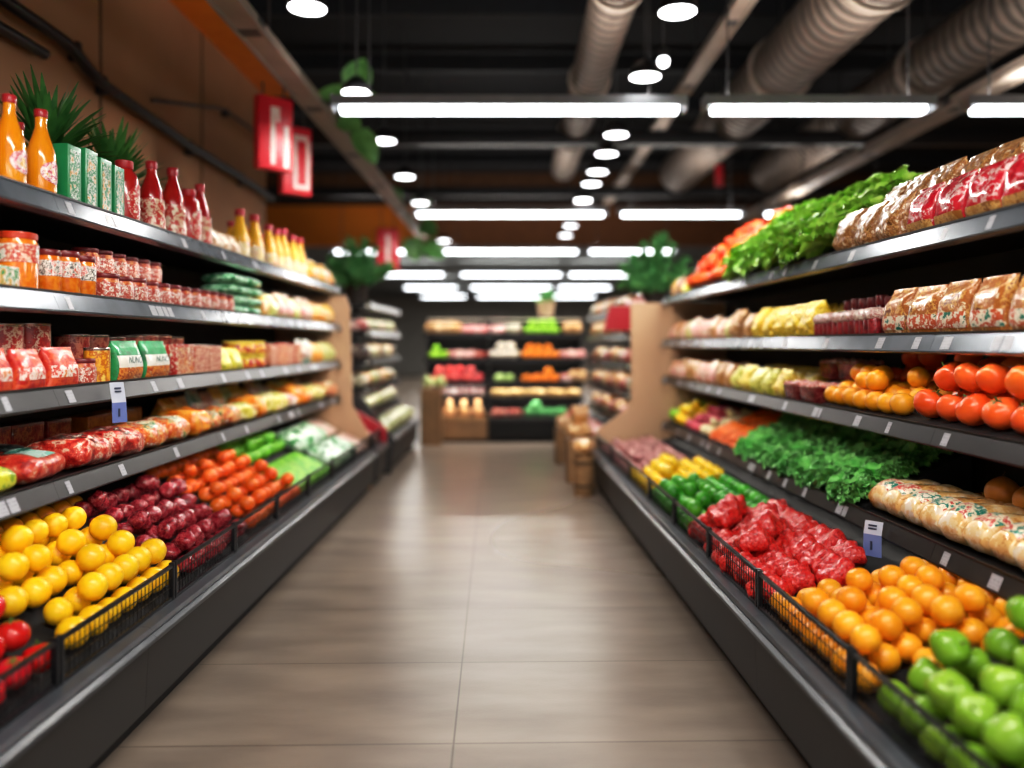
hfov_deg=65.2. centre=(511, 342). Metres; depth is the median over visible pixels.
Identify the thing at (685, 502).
lime
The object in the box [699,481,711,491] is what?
lime
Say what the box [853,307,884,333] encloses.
pack
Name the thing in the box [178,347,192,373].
package
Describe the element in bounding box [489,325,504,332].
packet
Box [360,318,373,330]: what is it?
packet
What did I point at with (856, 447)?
bunch
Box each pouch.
[0,348,12,390]
[6,349,45,389]
[38,347,78,386]
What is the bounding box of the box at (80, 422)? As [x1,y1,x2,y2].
[59,412,115,432]
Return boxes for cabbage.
[423,376,434,387]
[434,376,445,387]
[524,407,533,416]
[531,402,540,408]
[536,408,544,416]
[547,408,555,416]
[558,407,566,415]
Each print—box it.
[14,424,42,445]
[70,149,78,199]
[87,153,95,205]
[103,163,109,210]
[116,170,122,214]
[127,409,140,420]
[271,347,277,365]
[279,345,287,364]
[296,345,300,362]
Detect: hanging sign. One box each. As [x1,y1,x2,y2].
[254,82,292,173]
[278,109,311,197]
[377,208,398,270]
[714,55,722,209]
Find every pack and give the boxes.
[0,444,24,453]
[0,447,65,484]
[275,428,310,452]
[287,425,318,446]
[297,421,326,442]
[298,421,330,437]
[305,418,336,435]
[307,444,342,467]
[318,439,348,462]
[327,435,356,456]
[337,433,367,450]
[337,436,361,453]
[473,350,487,357]
[490,388,507,396]
[491,408,506,416]
[507,408,521,416]
[508,388,526,396]
[527,388,544,396]
[545,388,562,396]
[563,388,580,396]
[587,421,600,425]
[589,424,602,436]
[590,426,601,438]
[605,350,611,359]
[607,377,613,385]
[618,378,630,389]
[623,351,630,362]
[783,379,822,399]
[799,381,839,403]
[813,312,834,334]
[819,358,853,378]
[830,310,856,333]
[837,359,884,380]
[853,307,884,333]
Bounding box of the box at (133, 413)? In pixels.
[93,407,141,420]
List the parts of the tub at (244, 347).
lid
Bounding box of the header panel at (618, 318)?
[603,306,630,330]
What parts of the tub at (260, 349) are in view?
lid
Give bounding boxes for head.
[719,235,758,282]
[733,230,778,277]
[751,234,770,270]
[756,220,783,238]
[758,220,804,270]
[768,203,802,222]
[775,212,822,268]
[775,216,796,230]
[784,198,816,220]
[793,203,824,221]
[793,207,849,259]
[803,200,839,219]
[804,191,839,208]
[824,188,884,212]
[825,193,838,202]
[835,172,881,200]
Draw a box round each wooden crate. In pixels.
[420,388,442,445]
[554,428,566,463]
[565,437,588,482]
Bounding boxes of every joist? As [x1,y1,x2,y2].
[247,0,969,16]
[277,96,968,112]
[289,54,1023,72]
[304,128,1023,129]
[312,152,982,164]
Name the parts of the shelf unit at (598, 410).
price rail, price rail, price rail, price rail, price rail, panel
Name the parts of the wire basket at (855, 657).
post, rail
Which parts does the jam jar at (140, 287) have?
lid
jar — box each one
[0,231,38,287]
[39,249,61,290]
[60,250,80,292]
[71,247,99,272]
[75,358,96,383]
[79,256,96,294]
[96,273,120,297]
[98,250,113,272]
[113,253,126,276]
[119,276,133,298]
[126,257,138,277]
[133,278,147,300]
[138,259,150,281]
[146,281,159,301]
[150,262,161,282]
[158,283,170,303]
[170,285,181,304]
[181,287,191,305]
[191,288,201,306]
[200,290,210,307]
[210,291,218,308]
[218,293,226,309]
[226,295,233,310]
[447,386,455,394]
[456,386,465,394]
[466,386,474,394]
[476,386,484,394]
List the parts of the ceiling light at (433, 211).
hanger rod, hanger rod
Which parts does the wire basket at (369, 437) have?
rail, rail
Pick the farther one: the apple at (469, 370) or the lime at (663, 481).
the apple at (469, 370)
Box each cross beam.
[266,186,850,197]
[311,130,1023,146]
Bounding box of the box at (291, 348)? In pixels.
[288,345,294,363]
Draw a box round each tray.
[667,400,760,449]
[689,268,754,289]
[747,248,835,274]
[756,452,971,507]
[822,402,1023,440]
[868,638,1023,767]
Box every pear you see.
[494,373,501,381]
[504,374,510,381]
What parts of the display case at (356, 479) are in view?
panel, price rail, price rail, price rail, price rail, kick plate, panel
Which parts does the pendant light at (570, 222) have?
hanger rod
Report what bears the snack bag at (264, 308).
on the display case at (301, 528)
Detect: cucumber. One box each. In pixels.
[268,462,304,477]
[268,464,304,481]
[268,465,304,485]
[268,467,304,489]
[271,461,305,476]
[273,460,316,482]
[276,458,318,480]
[279,457,320,478]
[281,456,322,477]
[283,455,324,475]
[286,453,326,474]
[288,452,328,472]
[291,451,329,471]
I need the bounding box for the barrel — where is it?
[573,452,594,496]
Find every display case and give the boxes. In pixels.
[0,175,155,767]
[0,193,281,733]
[108,246,342,594]
[215,271,377,527]
[592,286,782,524]
[614,266,883,586]
[658,225,1023,716]
[747,202,1023,767]
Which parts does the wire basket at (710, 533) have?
post, rail, rail, post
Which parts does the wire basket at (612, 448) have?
rail, rail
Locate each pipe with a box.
[0,0,274,200]
[0,21,49,59]
[150,98,253,132]
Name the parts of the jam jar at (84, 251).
lid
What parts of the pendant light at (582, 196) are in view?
hanger rod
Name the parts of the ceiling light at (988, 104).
hanger rod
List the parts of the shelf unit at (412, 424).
panel, shelf, price rail, price rail, price rail, price rail, price rail, panel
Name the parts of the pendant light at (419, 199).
hanger rod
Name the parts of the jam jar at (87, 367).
lid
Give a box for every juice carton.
[52,143,80,200]
[80,148,97,206]
[98,157,111,210]
[112,165,123,214]
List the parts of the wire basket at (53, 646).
rail, rail, post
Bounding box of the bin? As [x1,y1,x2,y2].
[356,410,388,485]
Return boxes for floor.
[97,374,809,767]
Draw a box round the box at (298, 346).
[288,343,301,362]
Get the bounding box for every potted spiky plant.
[0,64,124,181]
[85,116,178,185]
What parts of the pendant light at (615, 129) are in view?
hanger rod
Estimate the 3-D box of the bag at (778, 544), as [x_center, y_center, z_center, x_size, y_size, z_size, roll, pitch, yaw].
[1.058,0.866,3.288,0.142,0.118,0.168,0,0,16]
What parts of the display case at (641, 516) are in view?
panel, kick plate, price rail, price rail, price rail, price rail, panel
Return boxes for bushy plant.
[324,235,396,302]
[534,288,556,316]
[614,230,691,302]
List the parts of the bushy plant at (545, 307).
pot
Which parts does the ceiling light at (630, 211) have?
hanger rod, hanger rod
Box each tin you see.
[0,323,24,355]
[8,322,50,352]
[52,334,89,357]
[83,348,110,381]
[90,334,108,347]
[109,337,125,340]
[111,335,142,344]
[128,334,157,340]
[158,335,171,343]
[172,337,183,343]
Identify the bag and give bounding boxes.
[24,433,111,469]
[77,426,143,456]
[111,420,167,449]
[137,415,190,442]
[150,397,177,415]
[156,406,209,435]
[172,396,188,407]
[184,390,203,408]
[197,391,216,406]
[201,404,240,425]
[206,411,221,429]
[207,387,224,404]
[218,387,232,403]
[218,402,256,421]
[221,347,231,369]
[225,348,242,368]
[226,394,266,417]
[240,387,248,394]
[242,392,283,414]
[249,294,268,314]
[254,382,264,392]
[256,390,288,410]
[263,385,269,390]
[264,294,278,315]
[267,382,276,389]
[271,384,308,405]
[272,293,286,316]
[275,382,282,386]
[280,294,293,317]
[280,379,289,386]
[285,393,297,406]
[289,299,300,317]
[292,377,300,385]
[294,340,305,362]
[295,297,307,318]
[296,384,323,400]
[301,340,312,361]
[302,299,313,319]
[306,260,314,277]
[307,390,312,402]
[308,260,318,278]
[308,303,319,320]
[308,381,336,396]
[309,343,318,361]
[312,343,323,360]
[313,304,324,320]
[315,264,325,280]
[317,342,327,360]
[319,264,328,281]
[319,304,328,321]
[322,342,331,359]
[324,305,333,321]
[326,269,334,283]
[326,343,334,359]
[354,372,372,385]
[362,343,380,357]
[368,368,387,381]
[378,344,391,355]
[424,322,443,332]
[443,322,461,332]
[556,415,570,428]
[562,322,581,332]
[564,423,591,438]
[568,370,586,381]
[571,405,588,423]
[573,438,594,453]
[591,324,595,334]
[591,370,607,380]
[592,392,607,402]
[594,347,610,358]
[595,302,605,313]
[595,322,604,334]
[602,394,621,407]
[603,371,617,384]
[606,298,620,311]
[611,347,628,360]
[612,372,630,387]
[613,399,629,413]
[618,295,639,305]
[669,323,678,337]
[670,278,678,294]
[670,361,679,376]
[674,360,682,377]
[675,276,686,293]
[676,321,684,337]
[679,358,689,378]
[680,322,689,337]
[681,282,690,291]
[685,320,693,337]
[685,359,695,379]
[687,513,704,538]
[690,317,702,337]
[691,361,701,380]
[695,320,708,337]
[695,362,707,381]
[699,525,721,542]
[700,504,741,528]
[702,320,712,337]
[702,363,712,383]
[703,528,733,551]
[708,360,720,384]
[710,316,722,336]
[711,535,737,564]
[715,318,729,336]
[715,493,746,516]
[716,362,728,385]
[718,547,756,577]
[724,316,731,336]
[724,364,737,387]
[727,309,750,336]
[729,518,747,530]
[730,366,745,388]
[732,524,744,534]
[732,524,773,552]
[733,558,775,588]
[738,364,758,390]
[739,362,749,365]
[742,506,755,520]
[743,313,757,336]
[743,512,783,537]
[745,571,795,603]
[749,367,769,393]
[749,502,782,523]
[751,307,772,335]
[752,540,782,562]
[760,368,780,395]
[762,306,782,335]
[764,364,773,368]
[765,550,792,572]
[767,498,788,508]
[772,306,794,335]
[773,364,787,371]
[773,368,799,396]
[774,528,797,548]
[776,559,816,592]
[778,507,803,519]
[780,517,790,529]
[783,533,817,559]
[785,303,808,335]
[785,366,797,370]
[787,513,812,532]
[795,366,809,379]
[795,520,832,536]
[796,543,834,573]
[797,300,831,334]
[804,367,830,381]
[813,527,846,547]
[813,553,855,586]
[829,304,837,311]
[830,538,866,566]
[832,208,867,250]
[834,304,843,311]
[853,200,889,245]
[868,478,939,511]
[875,190,917,239]
[882,287,917,332]
[882,483,963,519]
[883,179,912,201]
[900,490,981,527]
[904,168,938,193]
[906,181,945,231]
[906,284,948,331]
[919,496,1003,535]
[928,156,968,186]
[934,169,977,224]
[936,278,981,331]
[938,502,1023,546]
[960,146,999,174]
[963,512,1023,556]
[965,156,1015,216]
[969,273,1021,330]
[973,492,984,496]
[989,137,1023,164]
[989,522,1023,567]
[1001,152,1023,206]
[1008,275,1023,329]
[1013,540,1023,569]
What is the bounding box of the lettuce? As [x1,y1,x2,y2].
[862,164,923,204]
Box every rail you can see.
[206,0,428,238]
[737,15,1023,221]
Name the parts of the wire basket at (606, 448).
rail, rail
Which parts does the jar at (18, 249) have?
lid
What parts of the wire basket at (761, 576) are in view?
post, rail, rail, post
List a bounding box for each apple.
[429,351,436,357]
[432,345,439,351]
[435,366,442,374]
[438,352,445,357]
[441,374,448,381]
[445,366,453,374]
[450,374,458,381]
[455,366,463,374]
[462,373,470,381]
[466,366,473,374]
[472,374,479,381]
[476,373,482,381]
[524,327,530,332]
[529,320,535,327]
[533,327,539,332]
[539,320,545,326]
[542,326,549,332]
[547,319,555,327]
[552,327,558,332]
[671,408,680,419]
[699,399,706,405]
[878,680,914,719]
[897,691,944,737]
[907,656,942,695]
[919,720,964,763]
[925,668,973,718]
[929,629,970,667]
[944,742,998,767]
[951,690,999,737]
[954,645,990,683]
[978,664,1009,694]
[981,659,1023,707]
[982,627,1022,665]
[982,709,1023,763]
[993,754,1016,767]
[1004,595,1023,631]
[1010,684,1023,719]
[1012,645,1023,673]
[1017,761,1023,767]
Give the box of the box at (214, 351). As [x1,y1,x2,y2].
[209,346,220,370]
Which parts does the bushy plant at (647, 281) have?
pot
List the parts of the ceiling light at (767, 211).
hanger rod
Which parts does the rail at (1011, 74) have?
hanger rod, hanger rod, joint plate, joint plate, hanger rod, joint plate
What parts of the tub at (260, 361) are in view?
lid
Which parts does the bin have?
panel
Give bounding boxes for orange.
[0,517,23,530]
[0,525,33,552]
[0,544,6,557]
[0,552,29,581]
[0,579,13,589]
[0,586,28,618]
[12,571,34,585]
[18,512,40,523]
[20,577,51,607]
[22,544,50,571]
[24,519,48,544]
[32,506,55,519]
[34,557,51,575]
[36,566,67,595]
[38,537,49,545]
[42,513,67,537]
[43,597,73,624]
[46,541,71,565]
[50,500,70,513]
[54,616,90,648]
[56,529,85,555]
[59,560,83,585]
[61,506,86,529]
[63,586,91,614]
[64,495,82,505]
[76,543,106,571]
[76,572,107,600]
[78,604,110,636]
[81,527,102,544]
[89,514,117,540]
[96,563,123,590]
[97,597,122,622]
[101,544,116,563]
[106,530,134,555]
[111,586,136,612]
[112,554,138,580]
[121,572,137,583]
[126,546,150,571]
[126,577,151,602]
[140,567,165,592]
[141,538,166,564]
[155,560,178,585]
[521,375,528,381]
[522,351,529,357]
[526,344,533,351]
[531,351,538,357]
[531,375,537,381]
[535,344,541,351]
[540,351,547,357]
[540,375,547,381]
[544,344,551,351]
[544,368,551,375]
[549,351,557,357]
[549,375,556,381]
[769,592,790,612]
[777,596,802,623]
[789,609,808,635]
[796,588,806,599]
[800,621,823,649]
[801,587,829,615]
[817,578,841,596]
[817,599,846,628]
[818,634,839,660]
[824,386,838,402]
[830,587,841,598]
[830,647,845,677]
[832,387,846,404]
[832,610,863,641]
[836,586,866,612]
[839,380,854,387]
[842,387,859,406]
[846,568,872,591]
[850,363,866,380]
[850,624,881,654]
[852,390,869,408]
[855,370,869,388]
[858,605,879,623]
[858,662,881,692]
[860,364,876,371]
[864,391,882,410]
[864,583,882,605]
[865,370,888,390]
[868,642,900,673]
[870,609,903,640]
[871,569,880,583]
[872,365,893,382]
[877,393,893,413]
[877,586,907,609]
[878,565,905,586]
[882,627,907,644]
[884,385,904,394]
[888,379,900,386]
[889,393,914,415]
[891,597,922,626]
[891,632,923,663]
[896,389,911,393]
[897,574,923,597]
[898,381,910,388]
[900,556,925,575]
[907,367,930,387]
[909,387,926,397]
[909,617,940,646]
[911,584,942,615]
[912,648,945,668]
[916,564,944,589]
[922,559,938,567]
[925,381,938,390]
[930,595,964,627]
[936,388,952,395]
[939,567,960,585]
[939,582,956,595]
[939,616,964,629]
[953,583,987,613]
[954,618,988,647]
[957,578,974,586]
[969,604,1002,629]
[978,586,998,605]
[980,639,985,652]
[993,617,1023,638]
[994,597,1006,616]
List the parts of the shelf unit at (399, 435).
shelf, shelf, shelf, shelf, price rail, price rail, price rail, price rail, price rail, panel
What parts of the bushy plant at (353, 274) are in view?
pot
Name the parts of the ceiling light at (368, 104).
hanger rod, hanger rod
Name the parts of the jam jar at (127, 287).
lid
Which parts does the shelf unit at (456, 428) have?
post, price rail, price rail, panel, price rail, price rail, kick plate, panel, post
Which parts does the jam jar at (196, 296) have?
lid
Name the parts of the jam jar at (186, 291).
lid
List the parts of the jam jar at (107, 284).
lid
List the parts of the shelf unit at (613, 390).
price rail, price rail, price rail, price rail, shelf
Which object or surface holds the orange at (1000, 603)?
on the display case at (825, 727)
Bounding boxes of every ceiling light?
[330,0,687,114]
[331,165,413,252]
[387,261,445,275]
[403,277,457,288]
[412,75,608,216]
[420,294,466,296]
[442,237,579,252]
[459,270,562,275]
[469,277,552,288]
[476,289,544,296]
[553,294,595,296]
[557,284,611,288]
[568,270,634,275]
[586,174,676,252]
[617,75,745,216]
[701,0,937,114]
[760,115,876,216]
[959,0,1023,114]
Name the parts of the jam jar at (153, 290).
lid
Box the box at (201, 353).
[194,346,208,372]
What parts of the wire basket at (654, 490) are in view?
post, rail, rail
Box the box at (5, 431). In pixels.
[0,426,10,443]
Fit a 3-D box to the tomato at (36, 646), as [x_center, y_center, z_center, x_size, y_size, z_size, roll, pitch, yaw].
[-1.317,0.873,2.228,0.091,0.090,0.091,0,0,-33]
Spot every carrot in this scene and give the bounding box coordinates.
[710,421,737,433]
[711,422,740,434]
[716,423,744,435]
[720,424,749,437]
[727,425,753,439]
[729,427,757,440]
[739,409,767,421]
[744,410,772,422]
[746,411,774,423]
[754,412,781,425]
[754,413,783,426]
[763,416,778,426]
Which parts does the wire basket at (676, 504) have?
post, rail, rail, post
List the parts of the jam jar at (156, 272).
lid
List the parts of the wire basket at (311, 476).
rail, rail, post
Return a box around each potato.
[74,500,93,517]
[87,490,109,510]
[91,506,109,516]
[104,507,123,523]
[106,491,117,506]
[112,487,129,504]
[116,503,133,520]
[117,522,134,533]
[124,483,141,500]
[127,516,144,534]
[128,499,148,513]
[129,510,151,529]
[134,474,154,489]
[135,534,151,546]
[138,494,156,505]
[142,489,153,493]
[143,505,162,523]
[144,525,164,541]
[150,490,163,504]
[154,476,159,490]
[156,499,173,520]
[157,517,179,539]
[159,481,175,498]
[163,542,180,560]
[170,478,186,495]
[170,497,187,507]
[170,502,179,515]
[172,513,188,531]
[173,531,195,550]
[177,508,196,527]
[178,555,198,573]
[179,493,196,507]
[184,524,204,545]
[185,546,206,565]
[189,504,207,518]
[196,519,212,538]
[201,503,212,518]
[201,541,217,559]
[205,535,225,553]
[206,518,218,533]
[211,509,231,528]
[213,528,230,544]
[231,519,247,535]
[700,424,708,433]
[706,427,715,435]
[710,417,718,426]
[726,408,737,417]
[737,414,745,423]
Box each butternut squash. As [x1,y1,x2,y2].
[444,400,455,416]
[458,400,469,416]
[472,400,483,416]
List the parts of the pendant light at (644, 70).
hanger rod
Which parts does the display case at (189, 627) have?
panel, price rail, price rail, price rail, price rail, kick plate, panel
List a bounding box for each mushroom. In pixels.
[489,350,497,357]
[496,343,505,350]
[498,350,506,357]
[506,343,514,350]
[507,350,516,357]
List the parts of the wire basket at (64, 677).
post, rail, rail, post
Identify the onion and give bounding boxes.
[618,442,626,449]
[629,451,636,459]
[633,453,641,462]
[984,471,1019,502]
[1012,486,1023,507]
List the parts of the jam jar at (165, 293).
lid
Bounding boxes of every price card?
[109,382,126,422]
[863,520,882,557]
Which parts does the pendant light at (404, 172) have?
hanger rod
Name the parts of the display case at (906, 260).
panel, kick plate, price rail, price rail, price rail, price rail, panel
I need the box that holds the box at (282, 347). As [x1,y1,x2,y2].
[264,343,287,364]
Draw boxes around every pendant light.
[286,0,327,16]
[341,0,371,94]
[374,0,395,143]
[395,29,414,178]
[412,79,428,204]
[438,234,449,241]
[559,180,571,236]
[563,178,577,226]
[575,149,591,201]
[582,127,600,185]
[587,115,607,173]
[595,93,617,156]
[603,59,628,137]
[629,0,661,81]
[657,0,697,19]
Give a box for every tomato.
[0,595,6,617]
[0,617,30,652]
[0,636,5,658]
[0,656,31,689]
[0,680,4,704]
[21,640,49,673]
[890,365,903,379]
[899,368,911,381]
[902,353,921,366]
[913,389,942,417]
[917,354,946,367]
[927,370,935,378]
[934,361,960,390]
[936,394,961,421]
[951,389,970,398]
[954,355,984,363]
[954,362,984,392]
[955,393,991,425]
[971,391,997,398]
[975,363,1010,393]
[976,355,1005,366]
[981,397,1020,429]
[996,392,1023,405]
[1000,356,1023,368]
[1004,364,1023,400]
[1010,403,1023,434]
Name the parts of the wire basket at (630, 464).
post, rail, rail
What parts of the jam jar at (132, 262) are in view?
lid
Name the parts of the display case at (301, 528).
panel, price rail, price rail, price rail, price rail, kick plate, panel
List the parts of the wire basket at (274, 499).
post, rail, rail, post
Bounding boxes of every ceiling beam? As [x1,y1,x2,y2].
[266,173,880,198]
[417,206,793,246]
[603,0,756,204]
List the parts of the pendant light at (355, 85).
hanger rod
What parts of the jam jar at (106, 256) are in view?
lid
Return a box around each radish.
[685,417,693,427]
[696,422,705,431]
[698,414,707,422]
[708,404,714,412]
[712,405,718,414]
[715,406,725,415]
[715,413,722,421]
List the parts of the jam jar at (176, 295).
lid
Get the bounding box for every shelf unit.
[349,301,409,466]
[350,307,419,456]
[424,317,488,441]
[488,317,583,441]
[586,313,630,423]
[588,312,630,440]
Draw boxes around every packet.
[0,466,16,492]
[107,341,142,380]
[137,341,169,377]
[201,273,247,284]
[201,283,247,293]
[211,229,223,247]
[219,232,231,250]
[227,235,240,252]
[227,294,247,303]
[233,287,262,296]
[234,297,261,306]
[234,305,248,311]
[235,277,260,287]
[243,306,260,313]
[351,318,369,330]
[351,345,369,358]
[352,374,368,386]
[359,370,379,383]
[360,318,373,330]
[363,396,375,405]
[364,394,380,405]
[364,397,372,407]
[365,345,373,358]
[366,392,383,403]
[369,346,378,357]
[373,320,380,329]
[376,320,387,330]
[377,391,386,401]
[379,417,395,431]
[380,390,390,400]
[380,415,398,428]
[380,419,391,431]
[382,346,389,356]
[383,389,392,398]
[384,368,394,377]
[384,413,401,426]
[386,321,393,331]
[386,387,396,397]
[387,411,404,423]
[390,345,394,355]
[391,409,407,420]
[394,407,410,419]
[398,406,412,417]
[448,349,460,357]
[460,349,473,357]
[461,325,474,332]
[473,325,487,332]
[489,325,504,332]
[505,324,521,332]
[559,350,572,357]
[559,374,572,381]
[571,349,585,357]
[599,348,611,359]
[599,372,605,383]
[602,304,606,312]
[607,400,616,409]
[616,349,627,360]
[619,350,630,361]
[619,405,627,412]
[624,298,645,305]
[625,379,630,390]
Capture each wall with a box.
[0,0,265,234]
[346,297,723,373]
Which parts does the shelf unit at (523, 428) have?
post, kick plate, panel, shelf, price rail, price rail, price rail, price rail, post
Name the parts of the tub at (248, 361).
lid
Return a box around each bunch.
[733,434,754,455]
[741,438,760,461]
[747,425,768,435]
[748,442,769,458]
[753,427,774,439]
[755,445,775,463]
[759,430,782,443]
[761,445,786,469]
[769,420,783,429]
[770,435,786,445]
[770,451,790,469]
[774,422,793,431]
[776,437,796,447]
[776,450,803,477]
[777,413,794,421]
[781,423,803,436]
[784,414,804,424]
[786,440,806,450]
[787,426,808,438]
[787,455,812,477]
[793,440,816,452]
[794,417,813,424]
[794,457,822,487]
[796,429,819,441]
[802,444,824,456]
[803,419,819,426]
[803,462,834,488]
[807,433,825,440]
[808,421,829,430]
[812,432,834,445]
[812,447,837,458]
[812,465,842,487]
[818,423,838,434]
[820,450,845,464]
[821,435,848,449]
[825,469,855,500]
[826,425,844,434]
[833,453,859,467]
[835,426,864,438]
[835,440,856,453]
[837,474,876,505]
[841,456,874,472]
[846,441,873,454]
[854,462,901,483]
[855,445,886,457]
[857,432,888,445]
[872,450,897,463]
[874,437,897,449]
[884,454,919,478]
[885,439,909,454]
[897,442,939,469]
[921,444,952,459]
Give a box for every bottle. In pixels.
[0,93,26,182]
[18,121,26,148]
[26,108,57,192]
[115,159,139,220]
[140,161,165,228]
[163,167,186,235]
[181,189,201,240]
[195,184,211,243]
[226,221,234,235]
[231,209,249,255]
[248,214,263,260]
[263,224,276,265]
[272,229,283,267]
[279,229,290,269]
[288,235,299,272]
[295,238,306,274]
[844,301,851,309]
[851,298,859,309]
[859,298,867,308]
[867,297,876,307]
[875,295,887,306]
[885,296,891,304]
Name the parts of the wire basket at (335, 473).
rail, rail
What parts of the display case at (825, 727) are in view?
kick plate, panel, price rail, price rail, price rail, price rail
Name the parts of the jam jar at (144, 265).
lid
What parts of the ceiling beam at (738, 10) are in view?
joint plate, joint plate, hanger rod, joint plate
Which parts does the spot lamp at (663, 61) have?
bulb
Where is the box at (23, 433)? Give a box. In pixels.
[0,421,43,445]
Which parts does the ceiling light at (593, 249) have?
hanger rod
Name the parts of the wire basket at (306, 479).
rail, rail, post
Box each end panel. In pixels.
[277,296,371,489]
[352,395,391,473]
[593,303,724,487]
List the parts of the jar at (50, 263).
lid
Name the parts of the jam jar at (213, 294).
lid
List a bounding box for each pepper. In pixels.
[643,465,651,473]
[648,470,656,477]
[650,459,660,469]
[654,460,665,472]
[654,475,663,483]
[656,462,667,474]
[659,453,670,460]
[660,464,673,478]
[663,454,672,461]
[666,457,678,469]
[674,466,683,472]
[677,468,688,474]
[678,413,685,424]
[679,404,686,413]
[680,469,690,475]
[681,415,689,424]
[682,459,693,467]
[683,404,692,415]
[685,462,694,470]
[686,277,693,287]
[689,274,696,286]
[689,410,698,419]
[690,462,701,471]
[691,400,700,410]
[692,456,701,463]
[695,274,704,285]
[696,458,706,463]
[696,468,708,477]
[698,261,707,272]
[699,271,707,282]
[699,458,710,468]
[701,407,709,413]
[701,471,713,478]
[702,272,710,283]
[703,462,711,468]
[704,258,716,270]
[707,253,717,259]
[707,270,714,281]
[707,462,719,471]
[710,268,718,280]
[712,468,724,480]
[714,266,721,279]
[717,244,727,252]
[717,248,727,258]
[717,266,726,278]
[725,235,733,246]
[731,238,740,245]
[733,231,743,238]
[740,232,747,240]
[742,224,747,233]
[747,222,752,231]
[750,229,758,235]
[751,224,761,231]
[752,219,764,226]
[770,211,777,217]
[782,204,792,211]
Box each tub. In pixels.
[222,341,254,354]
[241,355,254,367]
[253,355,265,366]
[254,341,265,354]
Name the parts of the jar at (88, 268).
lid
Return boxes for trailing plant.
[318,58,378,164]
[384,188,443,261]
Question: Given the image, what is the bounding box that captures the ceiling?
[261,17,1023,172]
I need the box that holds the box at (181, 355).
[164,344,193,374]
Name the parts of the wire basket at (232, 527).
post, rail, rail, post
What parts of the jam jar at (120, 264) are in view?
lid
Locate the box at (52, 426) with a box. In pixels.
[29,418,70,438]
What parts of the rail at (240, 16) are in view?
joint plate, hanger rod, joint plate, hanger rod, joint plate, joint plate, hanger rod, hanger rod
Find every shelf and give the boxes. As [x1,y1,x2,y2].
[0,205,176,252]
[0,484,33,493]
[31,434,202,483]
[117,253,265,276]
[200,410,283,433]
[248,277,317,290]
[285,396,327,409]
[692,291,780,300]
[739,273,882,290]
[791,476,964,545]
[825,236,1023,272]
[950,546,1023,578]
[1001,231,1023,235]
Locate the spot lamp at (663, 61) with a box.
[658,19,668,67]
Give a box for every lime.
[216,443,227,450]
[230,440,236,446]
[230,447,239,459]
[235,438,241,444]
[235,445,246,455]
[242,438,254,451]
[247,451,255,464]
[249,437,257,448]
[252,450,260,462]
[254,435,262,447]
[256,448,264,459]
[260,432,271,443]
[260,445,269,458]
[264,443,272,455]
[268,431,274,442]
[269,443,276,454]
[272,441,280,452]
[276,438,284,451]
[659,478,669,487]
[661,495,666,509]
[663,481,675,490]
[663,499,671,512]
[666,485,679,497]
[670,474,682,481]
[675,477,688,491]
[679,496,687,503]
[679,514,687,529]
[682,497,695,508]
[683,483,696,496]
[687,473,699,483]
[687,500,702,516]
[695,478,706,491]
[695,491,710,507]
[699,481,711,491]
[703,484,714,492]
[705,476,715,480]
[708,487,720,502]
[713,482,722,487]
[715,491,728,503]
[718,483,729,490]
[719,474,730,482]
[723,487,735,491]
[724,477,735,484]
[728,490,738,494]
[729,480,740,486]
[733,482,742,491]
[738,484,750,494]
[744,488,755,497]
[746,500,755,506]
[748,491,760,499]
[754,494,767,502]
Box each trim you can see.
[99,0,101,132]
[169,0,290,96]
[201,32,202,183]
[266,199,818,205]
[266,206,416,246]
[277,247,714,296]
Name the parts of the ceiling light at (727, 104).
hanger rod, hanger rod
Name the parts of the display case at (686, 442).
panel, kick plate, price rail, price rail, price rail, price rail, panel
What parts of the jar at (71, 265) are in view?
lid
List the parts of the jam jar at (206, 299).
lid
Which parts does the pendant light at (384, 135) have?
hanger rod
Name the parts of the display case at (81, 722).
price rail, price rail, price rail, price rail, panel, kick plate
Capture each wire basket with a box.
[0,637,59,730]
[55,562,174,684]
[171,522,235,597]
[234,495,277,551]
[276,475,308,519]
[307,459,332,496]
[333,445,353,477]
[354,434,371,462]
[371,428,381,447]
[596,433,610,462]
[611,445,627,478]
[628,460,650,498]
[648,478,675,523]
[673,499,710,557]
[707,528,760,606]
[757,570,853,697]
[849,648,993,767]
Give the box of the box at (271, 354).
[264,346,277,365]
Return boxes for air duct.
[551,0,641,179]
[660,0,911,191]
[751,0,1023,190]
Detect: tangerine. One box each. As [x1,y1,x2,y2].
[144,468,159,478]
[156,465,167,478]
[164,462,176,476]
[166,474,181,481]
[173,461,181,470]
[174,470,188,480]
[178,458,189,469]
[179,484,191,495]
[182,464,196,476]
[184,455,196,465]
[185,479,199,493]
[193,452,203,462]
[195,466,202,477]
[196,478,206,490]
[197,459,211,470]
[198,487,214,502]
[200,451,208,458]
[203,469,217,482]
[204,449,213,459]
[209,482,223,494]
[209,498,224,512]
[210,447,219,457]
[210,458,220,466]
[210,466,223,479]
[215,451,229,463]
[218,495,231,508]
[219,464,230,476]
[221,480,232,492]
[222,462,234,472]
[225,449,235,460]
[225,477,237,486]
[227,487,241,500]
[229,504,243,517]
[231,473,244,485]
[233,457,245,468]
[237,486,248,495]
[239,496,254,510]
[240,454,250,466]
[240,472,248,481]
[241,469,252,478]
[243,514,257,527]
[244,478,258,491]
[247,466,258,475]
[247,510,262,522]
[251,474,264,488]
[251,489,266,503]
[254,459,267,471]
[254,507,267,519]
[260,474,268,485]
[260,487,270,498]
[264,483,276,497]
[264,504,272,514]
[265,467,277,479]
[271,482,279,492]
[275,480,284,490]
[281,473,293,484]
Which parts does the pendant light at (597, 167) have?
hanger rod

